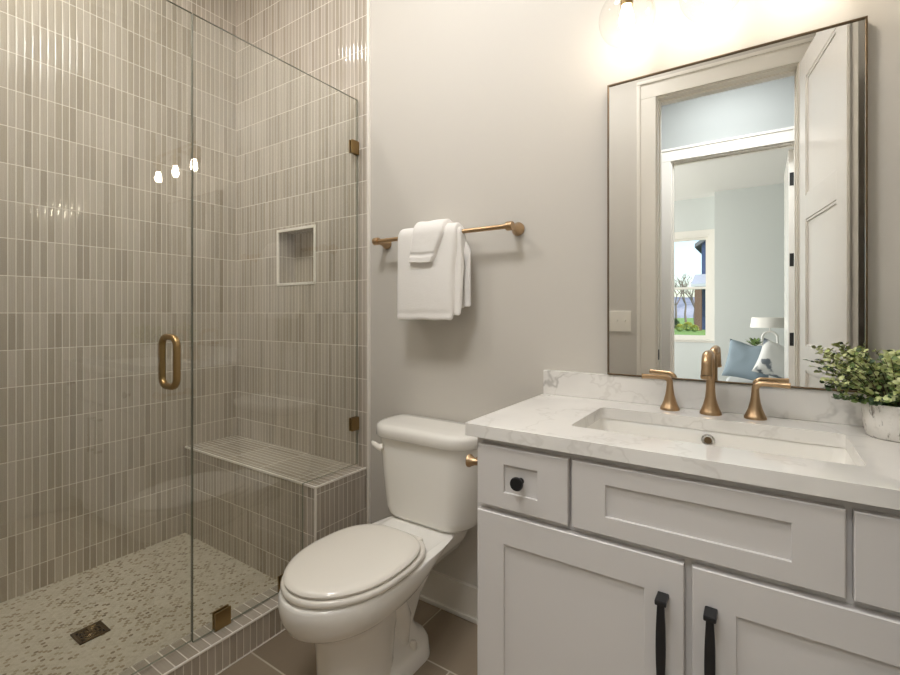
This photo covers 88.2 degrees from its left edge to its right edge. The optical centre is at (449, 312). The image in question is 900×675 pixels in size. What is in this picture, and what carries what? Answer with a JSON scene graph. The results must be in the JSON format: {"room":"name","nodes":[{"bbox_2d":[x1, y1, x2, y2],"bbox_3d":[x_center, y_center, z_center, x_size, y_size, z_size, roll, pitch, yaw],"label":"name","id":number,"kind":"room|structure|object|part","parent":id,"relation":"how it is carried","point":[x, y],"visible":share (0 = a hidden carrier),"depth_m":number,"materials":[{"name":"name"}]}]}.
{"room":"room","nodes":[
{"label":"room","id":0,"kind":"room"},
{"bbox_2d":[0,0,236,602],"bbox_3d":[-1.690,-0.375,1.974,0.120,3.050,1.592,0,0,34],"label":"wall","id":1,"kind":"structure","parent":0,"point":[95,95],"depth_m":2.07,"materials":[{"name":"tile"}]},
{"bbox_2d":[0,533,277,674],"bbox_3d":[-1.232,1.186,1.792,1.044,0.128,1.640,0,0,34],"label":"floor","id":2,"kind":"structure","parent":0,"point":[143,596],"depth_m":1.76,"materials":[{"name":"tile"}]},
{"bbox_2d":[70,620,110,644],"bbox_3d":[-1.260,1.119,1.626,0.090,0.005,0.090,0,0,34],"label":"shower drain","id":3,"kind":"object","parent":2,"relation":"on","point":[96,629],"visible":1,"depth_m":1.62,"materials":[{"name":"brown metal"}]},
{"bbox_2d":[117,584,285,674],"bbox_3d":[-0.898,1.099,1.345,0.120,0.102,1.187,0,0,34],"label":"shower curb","id":4,"kind":"object","parent":2,"relation":"on","point":[212,654],"depth_m":1.51,"materials":[{"name":"tile"}]},
{"bbox_2d":[192,13,358,642],"bbox_3d":[-0.615,0.050,1.774,0.021,1.999,0.724,0,0,34],"label":"screen","id":5,"kind":"object","parent":4,"relation":"on","point":[221,617],"visible":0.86,"depth_m":1.70,"materials":[{"name":"clear glass"}]},
{"bbox_2d":[185,435,365,579],"bbox_3d":[-0.861,0.914,2.205,0.998,0.470,0.282,0,0,34],"label":"shower bench","id":6,"kind":"object","parent":2,"relation":"on","point":[247,492],"visible":0.84,"depth_m":2.04,"materials":[{"name":"tile"}]},
{"bbox_2d":[218,600,476,674],"bbox_3d":[0.073,1.200,0.915,1.978,0.100,1.640,0,0,34],"label":"floor","id":7,"kind":"structure","parent":0,"point":[452,638],"depth_m":1.57,"materials":[{"name":"brown tile"}]},
{"bbox_2d":[278,414,476,674],"bbox_3d":[-0.219,0.782,1.504,0.458,0.736,0.722,0,0,34],"label":"toilet","id":8,"kind":"object","parent":7,"relation":"on","point":[353,593],"visible":0.94,"depth_m":1.45,"materials":[{"name":"white ceramic"}]},
{"bbox_3d":[-0.293,0.731,1.393,0.332,0.022,0.423,0,0,34],"label":"lid","id":9,"kind":"part","parent":8,"relation":"part of","materials":[{"name":"white plastic"}]},
{"bbox_3d":[-0.272,0.500,1.746,0.060,0.033,0.039,0,0,34],"label":"flush lever","id":10,"kind":"part","parent":8,"relation":"part of","materials":[{"name":"white plastic"}]},
{"bbox_3d":[-0.075,0.438,1.717,0.458,0.049,0.207,0,0,34],"label":"tank lid","id":11,"kind":"part","parent":8,"relation":"part of","materials":[{"name":"white ceramic"}]},
{"bbox_3d":[-0.072,0.612,1.721,0.434,0.301,0.186,0,0,34],"label":"tank","id":12,"kind":"part","parent":8,"relation":"part of","materials":[{"name":"white ceramic"}]},
{"bbox_2d":[477,437,899,674],"bbox_3d":[0.586,0.728,1.082,0.954,0.844,0.544,0,0,34],"label":"vanity cabinet","id":13,"kind":"object","parent":7,"relation":"on","point":[586,565],"visible":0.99,"depth_m":0.90,"materials":[{"name":"grey paint"}]},
{"bbox_2d":[466,454,476,466],"bbox_3d":[0.112,0.393,1.283,0.056,0.034,0.179,0,0,34],"label":"toilet paper holder","id":14,"kind":"object","parent":13,"relation":"attached to","point":[471,460],"visible":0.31,"depth_m":1.22,"materials":[{"name":"brown metal"}]},
{"bbox_3d":[0.158,0.393,1.073,0.032,0.032,0.030,0,0,34],"label":"knob","id":15,"kind":"part","parent":13,"relation":"part of","materials":[{"name":"black metal"}]},
{"bbox_3d":[0.168,0.394,1.089,0.229,0.146,0.019,0,0,34],"label":"drawer","id":16,"kind":"part","parent":13,"relation":"part of","materials":[{"name":"grey paint"}]},
{"bbox_3d":[0.263,0.757,1.025,0.458,0.550,0.019,0,0,34],"label":"door","id":17,"kind":"part","parent":13,"relation":"part of","materials":[{"name":"grey paint"}]},
{"bbox_3d":[0.408,0.634,0.895,0.021,0.175,0.036,0,0,34],"label":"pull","id":18,"kind":"part","parent":13,"relation":"part of","materials":[{"name":"black metal"}]},
{"bbox_2d":[465,370,899,509],"bbox_3d":[0.594,0.248,1.094,0.994,0.111,0.520,0,0,34],"label":"countertop","id":19,"kind":"structure","parent":13,"relation":"on","point":[557,419],"depth_m":1.11,"materials":[{"name":"stone"}]},
{"bbox_2d":[641,350,790,420],"bbox_3d":[0.678,0.185,1.214,0.349,0.176,0.155,0,0,34],"label":"faucet","id":20,"kind":"object","parent":19,"relation":"on","point":[710,407],"visible":1,"depth_m":1.23,"materials":[{"name":"brown metal"}]},
{"bbox_3d":[0.602,0.223,1.325,0.098,0.099,0.054,0,0,34],"label":"handle","id":21,"kind":"part","parent":20,"relation":"part of","materials":[{"name":"brown metal"}]},
{"bbox_3d":[0.677,0.185,1.214,0.053,0.176,0.152,0,0,34],"label":"spout","id":22,"kind":"part","parent":20,"relation":"part of","materials":[{"name":"brown metal"}]},
{"bbox_3d":[0.810,0.223,1.187,0.100,0.098,0.051,0,0,34],"label":"handle","id":23,"kind":"part","parent":20,"relation":"part of","materials":[{"name":"brown metal"}]},
{"bbox_2d":[586,418,854,464],"bbox_3d":[0.590,0.377,1.085,0.585,0.146,0.314,0,0,34],"label":"sink","id":24,"kind":"object","parent":19,"relation":"in","point":[743,442],"visible":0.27,"depth_m":1.17,"materials":[{"name":"white ceramic"}]},
{"bbox_2d":[809,347,899,442],"bbox_3d":[0.969,0.169,1.011,0.298,0.206,0.167,0,0,31],"label":"potted plant","id":25,"kind":"object","parent":19,"relation":"on","point":[880,410],"visible":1,"depth_m":1.01,"materials":[{"name":"green plant"}]},
{"bbox_3d":[0.977,0.234,1.012,0.121,0.076,0.121,0,0,34],"label":"pot","id":26,"kind":"part","parent":25,"relation":"part of","materials":[{"name":"white ceramic"}]},
{"bbox_3d":[0.461,0.394,0.892,0.458,0.146,0.019,0,0,34],"label":"drawer","id":27,"kind":"part","parent":13,"relation":"part of","materials":[{"name":"grey paint"}]},
{"bbox_3d":[0.477,0.634,0.849,0.021,0.175,0.036,0,0,34],"label":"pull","id":28,"kind":"part","parent":13,"relation":"part of","materials":[{"name":"black metal"}]},
{"bbox_3d":[0.656,0.757,0.761,0.460,0.550,0.019,0,0,34],"label":"door","id":29,"kind":"part","parent":13,"relation":"part of","materials":[{"name":"grey paint"}]},
{"bbox_3d":[0.753,0.394,0.696,0.226,0.146,0.019,0,0,34],"label":"drawer","id":30,"kind":"part","parent":13,"relation":"part of","materials":[{"name":"grey paint"}]},
{"bbox_2d":[237,0,899,585],"bbox_3d":[0.028,-0.375,1.856,3.104,3.050,0.128,0,0,34],"label":"wall","id":31,"kind":"structure","parent":0,"point":[484,112],"depth_m":1.81,"materials":[{"name":"grey paint"}]},
{"bbox_2d":[277,224,315,285],"bbox_3d":[-0.740,-0.282,2.360,0.299,0.288,0.116,0,0,34],"label":"shower niche","id":32,"kind":"object","parent":31,"relation":"attached to","point":[296,247],"visible":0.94,"depth_m":2.42,"materials":[{"name":"tile"}]},
{"bbox_2d":[367,0,370,523],"bbox_3d":[-0.357,-0.375,2.041,0.010,3.050,0.014,0,0,34],"label":"trim","id":33,"kind":"structure","parent":31,"relation":"attached to","point":[368,1],"depth_m":2.04,"materials":[{"name":"white tile"}]},
{"bbox_2d":[419,570,476,623],"bbox_3d":[-0.011,1.087,1.800,0.834,0.125,0.027,0,0,34],"label":"baseboard","id":34,"kind":"structure","parent":31,"relation":"attached to","point":[452,595],"depth_m":1.78,"materials":[{"name":"white paint"}]},
{"bbox_2d":[372,221,524,248],"bbox_3d":[-0.036,-0.297,1.781,0.663,0.048,0.083,0,0,34],"label":"towel bar","id":35,"kind":"object","parent":31,"relation":"attached to","point":[518,228],"visible":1,"depth_m":1.64,"materials":[{"name":"brown metal"}]},
{"bbox_3d":[-0.292,-0.297,1.952,0.048,0.048,0.083,0,0,34],"label":"post","id":36,"kind":"part","parent":35,"relation":"part of","materials":[{"name":"brown metal"}]},
{"bbox_2d":[397,222,470,319],"bbox_3d":[-0.061,-0.154,1.766,0.314,0.362,0.076,0,0,34],"label":"bath towel","id":37,"kind":"object","parent":35,"relation":"hanging from","point":[438,289],"visible":0.7,"depth_m":1.71,"materials":[{"name":"white fabric"}]},
{"bbox_2d":[409,219,452,262],"bbox_3d":[-0.066,-0.270,1.769,0.160,0.167,0.104,0,0,34],"label":"hand towel","id":38,"kind":"object","parent":37,"relation":"on","point":[427,236],"visible":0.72,"depth_m":1.72,"materials":[{"name":"white fabric"}]},
{"bbox_3d":[-0.050,-0.298,1.759,0.634,0.017,0.017,0,0,34],"label":"rail","id":39,"kind":"part","parent":35,"relation":"part of","materials":[{"name":"brown metal"}]},
{"bbox_3d":[0.219,-0.297,1.609,0.048,0.048,0.083,0,0,34],"label":"post","id":40,"kind":"part","parent":35,"relation":"part of","materials":[{"name":"brown metal"}]},
{"bbox_2d":[599,0,738,48],"bbox_3d":[0.691,-0.895,1.222,0.573,0.264,0.200,0,0,34],"label":"vanity light","id":41,"kind":"object","parent":31,"relation":"attached to","point":[626,21],"visible":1,"depth_m":1.31,"materials":[{"name":"clear glass"}]},
{"bbox_2d":[616,0,632,8],"bbox_3d":[0.502,-0.917,1.319,0.060,0.090,0.060,0,0,34],"label":"socket","id":42,"kind":"object","parent":41,"relation":"attached to","point":[624,4],"depth_m":1.31,"materials":[{"name":"brown metal"}]},
{"bbox_3d":[0.502,-0.840,1.319,0.040,0.069,0.040,0,0,34],"label":"bulb","id":43,"kind":"part","parent":41,"relation":"part of","materials":[{"name":"white glass"}]},
{"bbox_3d":[0.502,-0.835,1.319,0.151,0.144,0.151,0,0,34],"label":"globe","id":44,"kind":"part","parent":41,"relation":"part of","materials":[{"name":"clear glass"}]},
{"bbox_3d":[0.677,-0.835,1.202,0.151,0.144,0.151,0,0,34],"label":"globe","id":45,"kind":"part","parent":41,"relation":"part of","materials":[{"name":"clear glass"}]},
{"bbox_3d":[0.677,-0.840,1.202,0.040,0.069,0.040,0,0,34],"label":"bulb","id":46,"kind":"part","parent":41,"relation":"part of","materials":[{"name":"white glass"}]},
{"bbox_2d":[543,370,866,425],"bbox_3d":[0.734,0.233,1.301,0.994,0.080,0.020,0,0,34],"label":"backsplash","id":47,"kind":"structure","parent":31,"relation":"attached to","point":[815,405],"depth_m":1.30,"materials":[{"name":"stone"}]},
{"bbox_2d":[607,15,867,392],"bbox_3d":[0.750,-0.259,1.287,0.610,0.902,0.026,0,0,34],"label":"wall mirror","id":48,"kind":"object","parent":31,"relation":"attached to","point":[737,181],"visible":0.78,"depth_m":1.25,"materials":[{"name":"mirror"}]},
{"bbox_3d":[-0.495,-0.375,0.285,1.980,3.050,0.120,0,0,34],"label":"wall","id":49,"kind":"structure","parent":0,"visible":0},
{"bbox_2d":[131,0,191,674],"bbox_3d":[-1.026,0.044,1.162,0.112,1.988,0.742,0,0,34],"label":"shower door","id":50,"kind":"structure","parent":49,"relation":"attached to","point":[163,339],"depth_m":1.43,"materials":[{"name":"clear glass"}]},
{"bbox_3d":[-0.856,0.148,1.415,0.112,0.171,0.019,0,0,34],"label":"handle","id":51,"kind":"part","parent":50,"relation":"part of","materials":[{"name":"brown metal"}]}
]}

